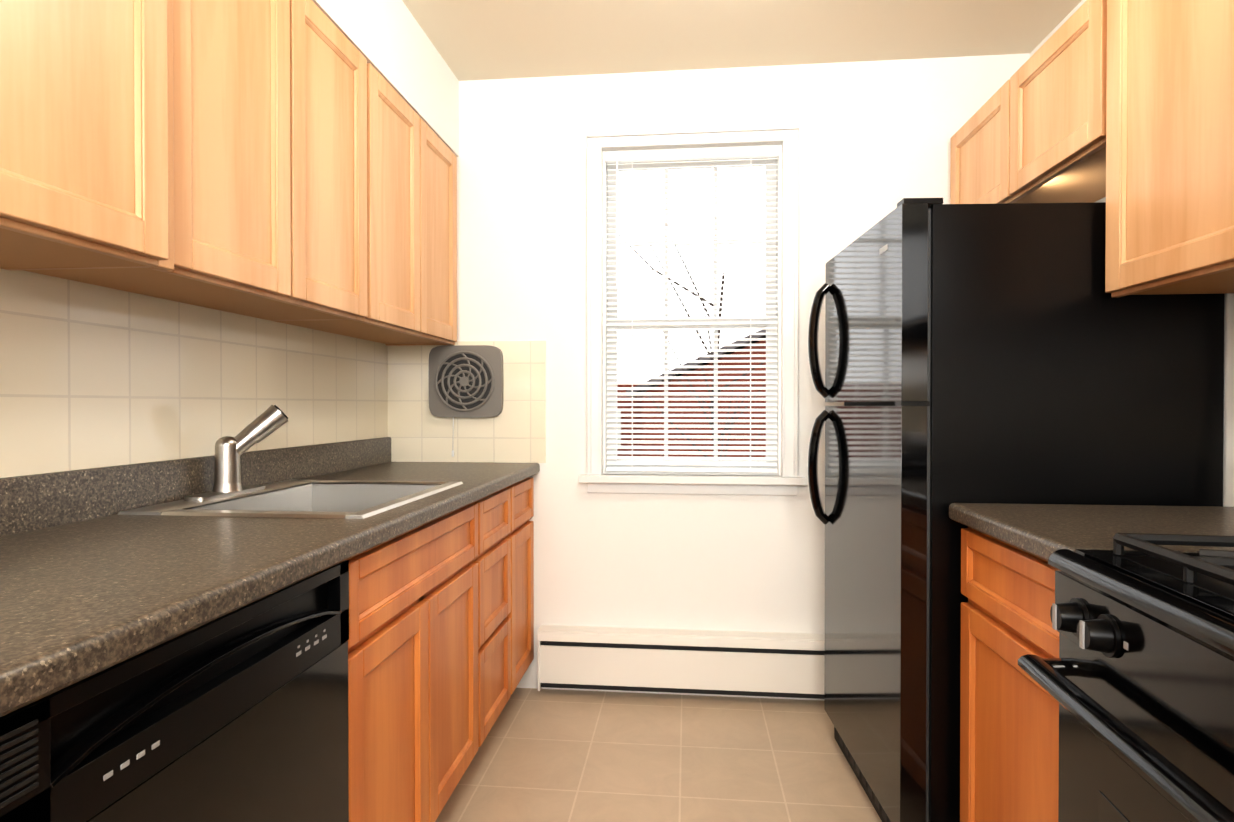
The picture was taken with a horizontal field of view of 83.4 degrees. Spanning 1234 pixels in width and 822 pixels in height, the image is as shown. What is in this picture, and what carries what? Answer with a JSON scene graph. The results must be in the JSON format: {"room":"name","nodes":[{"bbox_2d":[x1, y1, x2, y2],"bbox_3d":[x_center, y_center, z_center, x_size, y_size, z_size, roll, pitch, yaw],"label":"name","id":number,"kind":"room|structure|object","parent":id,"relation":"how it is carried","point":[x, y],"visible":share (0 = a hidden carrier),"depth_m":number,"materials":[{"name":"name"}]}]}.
{"room":"kitchen","nodes":[
{"label":"kitchen","id":0,"kind":"room"},
{"bbox_2d":[435,688,881,821],"bbox_3d":[0.071,1.200,0.491,2.765,0.100,4.800,0,0,6],"label":"floor","id":1,"kind":"structure","parent":0,"point":[550,755],"depth_m":2.23,"materials":[{"name":"tile"}]},
{"bbox_2d":[0,560,348,821],"bbox_3d":[-0.824,0.710,0.899,0.600,0.874,0.800,0,0,6],"label":"dishwasher","id":2,"kind":"object","parent":1,"relation":"on","point":[239,715],"visible":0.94,"depth_m":0.90,"materials":[{"name":"black"}]},
{"bbox_2d":[347,547,374,821],"bbox_3d":[-0.842,0.707,0.901,0.620,0.880,0.932,0,0,6],"label":"base cabinet","id":3,"kind":"object","parent":1,"relation":"on","point":[361,642],"depth_m":1.33,"materials":[{"name":"brown wood"}]},
{"bbox_2d":[0,405,539,716],"bbox_3d":[-0.805,0.192,1.148,0.644,0.407,3.408,0,0,6],"label":"countertop","id":4,"kind":"structure","parent":3,"relation":"on","point":[102,568],"depth_m":1.26,"materials":[{"name":"stone"}]},
{"bbox_2d":[184,405,287,500],"bbox_3d":[-0.949,0.098,1.761,0.155,0.229,0.256,0,0,6],"label":"faucet","id":5,"kind":"object","parent":4,"relation":"on","point":[227,486],"depth_m":1.76,"materials":[{"name":"silver metal"}]},
{"bbox_2d":[117,479,462,518],"bbox_3d":[-0.763,0.301,1.774,0.550,0.178,0.640,0,0,6],"label":"sink","id":6,"kind":"object","parent":4,"relation":"in","point":[257,498],"depth_m":1.83,"materials":[{"name":"silver metal"}]},
{"bbox_2d":[375,494,490,821],"bbox_3d":[-0.759,0.700,1.723,0.620,0.880,0.847,0,0,6],"label":"base cabinet","id":7,"kind":"object","parent":1,"relation":"on","point":[441,638],"depth_m":1.69,"materials":[{"name":"brown wood"}]},
{"bbox_2d":[491,482,518,727],"bbox_3d":[-0.701,0.695,2.294,0.620,0.880,0.505,0,0,6],"label":"base cabinet","id":8,"kind":"object","parent":1,"relation":"on","point":[504,502],"depth_m":2.39,"materials":[{"name":"brown wood"}]},
{"bbox_2d":[519,477,533,681],"bbox_3d":[-0.666,0.692,2.646,0.620,0.880,0.408,0,0,6],"label":"base cabinet","id":9,"kind":"object","parent":1,"relation":"on","point":[526,486],"depth_m":2.71,"materials":[{"name":"brown wood"}]},
{"bbox_2d":[960,527,1051,821],"bbox_3d":[1.109,0.703,1.367,0.634,0.880,0.532,0,0,6],"label":"base cabinet","id":10,"kind":"object","parent":1,"relation":"on","point":[1009,739],"depth_m":1.45,"materials":[{"name":"brown wood"}]},
{"bbox_2d":[808,198,1224,821],"bbox_3d":[1.053,0.308,2.036,0.828,1.658,0.715,0,0,2],"label":"refrigerator","id":11,"kind":"object","parent":1,"relation":"on","point":[996,354],"visible":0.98,"depth_m":1.69,"materials":[{"name":"black metal"}]},
{"bbox_2d":[1052,568,1058,821],"bbox_3d":[1.041,0.709,0.697,0.634,0.880,0.940,0,0,6],"label":"base cabinet","id":12,"kind":"object","parent":1,"relation":"on","point":[1055,634],"depth_m":1.24,"materials":[{"name":"brown wood"}]},
{"bbox_2d":[949,503,1233,560],"bbox_3d":[1.019,0.198,0.596,0.658,0.142,2.077,0,0,6],"label":"countertop","id":13,"kind":"structure","parent":12,"relation":"on","point":[1044,531],"depth_m":1.40,"materials":[{"name":"stone"}]},
{"bbox_2d":[1018,533,1233,821],"bbox_3d":[0.939,0.653,0.709,0.716,0.990,0.760,0,0,9],"label":"stove","id":14,"kind":"object","parent":1,"relation":"on","point":[1135,679],"visible":1,"depth_m":0.90,"materials":[{"name":"black metal"}]},
{"bbox_2d":[402,0,1081,80],"bbox_3d":[0.071,-1.380,0.469,2.765,0.100,4.800,0,0,6],"label":"ceiling","id":15,"kind":"structure","parent":0,"point":[486,39],"depth_m":2.46,"materials":[{"name":"beige paint"}]},
{"bbox_2d":[457,53,1029,700],"bbox_3d":[0.307,-0.110,2.808,2.525,2.480,0.120,0,0,6],"label":"wall","id":16,"kind":"structure","parent":0,"point":[875,143],"depth_m":2.76,"materials":[{"name":"white paint"}]},
{"bbox_2d":[387,341,545,462],"bbox_3d":[-0.622,-0.037,2.839,0.670,0.494,0.006,0,0,6],"label":"wall tiles","id":17,"kind":"structure","parent":16,"relation":"attached to","point":[514,431],"depth_m":2.83,"materials":[{"name":"beige tile"}]},
{"bbox_2d":[429,345,503,456],"bbox_3d":[-0.615,-0.040,2.814,0.304,0.452,0.042,0,0,6],"label":"exhaust fan vent","id":18,"kind":"object","parent":17,"relation":"attached to","point":[466,381],"visible":1,"depth_m":2.80,"materials":[{"name":"grey plastic"}]},
{"bbox_2d":[537,625,824,698],"bbox_3d":[0.618,0.991,2.685,1.871,0.242,0.080,0,0,6],"label":"baseboard heater","id":19,"kind":"object","parent":16,"relation":"attached to","point":[767,664],"visible":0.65,"depth_m":2.70,"materials":[{"name":"white metal"}]},
{"bbox_2d":[578,124,806,495],"bbox_3d":[0.297,-0.389,2.779,0.886,1.436,0.175,0,0,6],"label":"window","id":20,"kind":"structure","parent":16,"relation":"in","point":[788,481],"depth_m":2.76,"materials":[{"name":"white wood"}]},
{"bbox_2d":[606,147,778,472],"bbox_3d":[0.295,-0.397,2.759,0.682,1.277,0.040,0,0,6],"label":"window blinds","id":21,"kind":"object","parent":20,"relation":"attached to","point":[699,154],"visible":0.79,"depth_m":2.76,"materials":[{"name":"white plastic"}]},
{"bbox_2d":[1030,0,1233,506],"bbox_3d":[1.387,-0.088,0.347,0.120,2.480,4.800,0,0,6],"label":"wall","id":22,"kind":"structure","parent":0,"point":[1228,468],"depth_m":1.65,"materials":[{"name":"white paint"}]},
{"bbox_2d":[950,87,1001,203],"bbox_3d":[1.381,-0.656,2.375,0.298,0.760,0.511,0,0,6],"label":"upper cabinet","id":23,"kind":"object","parent":22,"relation":"attached to","point":[976,148],"depth_m":2.37,"materials":[{"name":"brown wood"}]},
{"bbox_2d":[1002,0,1093,203],"bbox_3d":[1.327,-0.651,1.846,0.298,0.760,0.554,0,0,6],"label":"upper cabinet","id":24,"kind":"object","parent":22,"relation":"attached to","point":[1048,103],"depth_m":1.93,"materials":[{"name":"brown wood"}]},
{"bbox_2d":[1094,0,1233,297],"bbox_3d":[1.277,-0.647,1.350,0.298,0.760,0.573,0,0,6],"label":"upper cabinet","id":25,"kind":"object","parent":22,"relation":"attached to","point":[1125,108],"depth_m":1.46,"materials":[{"name":"brown wood"}]},
{"bbox_3d":[-1.244,-0.091,0.613,0.120,2.480,4.800,0,0,6],"label":"wall","id":26,"kind":"structure","parent":0,"visible":0},
{"bbox_2d":[0,0,211,283],"bbox_3d":[-0.967,-0.637,1.020,0.346,0.774,0.545,0,0,6],"label":"upper cabinet","id":27,"kind":"object","parent":26,"relation":"attached to","point":[106,105],"depth_m":1.10,"materials":[{"name":"brown wood"}]},
{"bbox_2d":[0,269,387,477],"bbox_3d":[-1.124,-0.082,1.176,0.006,0.408,3.404,0,0,6],"label":"wall tiles","id":28,"kind":"structure","parent":26,"relation":"attached to","point":[93,376],"depth_m":1.61,"materials":[{"name":"beige tile"}]},
{"bbox_2d":[93,0,327,315],"bbox_3d":[-0.922,-0.640,1.459,0.346,0.774,0.498,0,0,6],"label":"upper cabinet","id":29,"kind":"object","parent":26,"relation":"attached to","point":[292,162],"depth_m":1.57,"materials":[{"name":"brown wood"}]},
{"bbox_2d":[250,18,395,331],"bbox_3d":[-0.883,-0.644,1.847,0.346,0.774,0.522,0,0,6],"label":"upper cabinet","id":30,"kind":"object","parent":26,"relation":"attached to","point":[361,103],"depth_m":1.99,"materials":[{"name":"brown wood"}]},
{"bbox_2d":[312,0,458,156],"bbox_3d":[-1.030,-1.176,0.582,0.310,0.309,4.560,0,0,6],"label":"soffit","id":31,"kind":"structure","parent":26,"relation":"attached to","point":[390,41],"depth_m":2.30,"materials":[{"name":"white paint"}]},
{"bbox_2d":[329,92,443,343],"bbox_3d":[-0.844,-0.647,2.236,0.346,0.774,0.520,0,0,6],"label":"upper cabinet","id":32,"kind":"object","parent":26,"relation":"attached to","point":[419,218],"depth_m":2.41,"materials":[{"name":"brown wood"}]},
{"bbox_2d":[385,139,456,345],"bbox_3d":[-0.805,-0.650,2.613,0.346,0.774,0.478,0,0,6],"label":"upper cabinet","id":33,"kind":"object","parent":26,"relation":"attached to","point":[448,160],"depth_m":2.74,"materials":[{"name":"brown wood"}]},
{"label":"outside","id":34,"kind":"structure","parent":0,"visible":0},
{"bbox_3d":[3.189,3.984,31.711,60.000,0.200,56.140,0,0,6],"label":"ground","id":35,"kind":"structure","parent":34,"visible":0},
{"bbox_2d":[617,330,765,460],"bbox_3d":[1.222,1.016,16.209,13.200,6.000,9.450,0,0,6],"label":"building","id":36,"kind":"structure","parent":35,"relation":"on","point":[710,385],"depth_m":11.67,"materials":[{"name":"brown brick"}]},
{"bbox_2d":[619,231,764,460],"bbox_3d":[1.230,0.681,9.681,2.900,6.783,0.504,0,0,6],"label":"tree","id":37,"kind":"object","parent":35,"relation":"on","point":[705,347],"visible":0.19,"depth_m":9.64,"materials":[{"name":"brown plant"}]}
]}

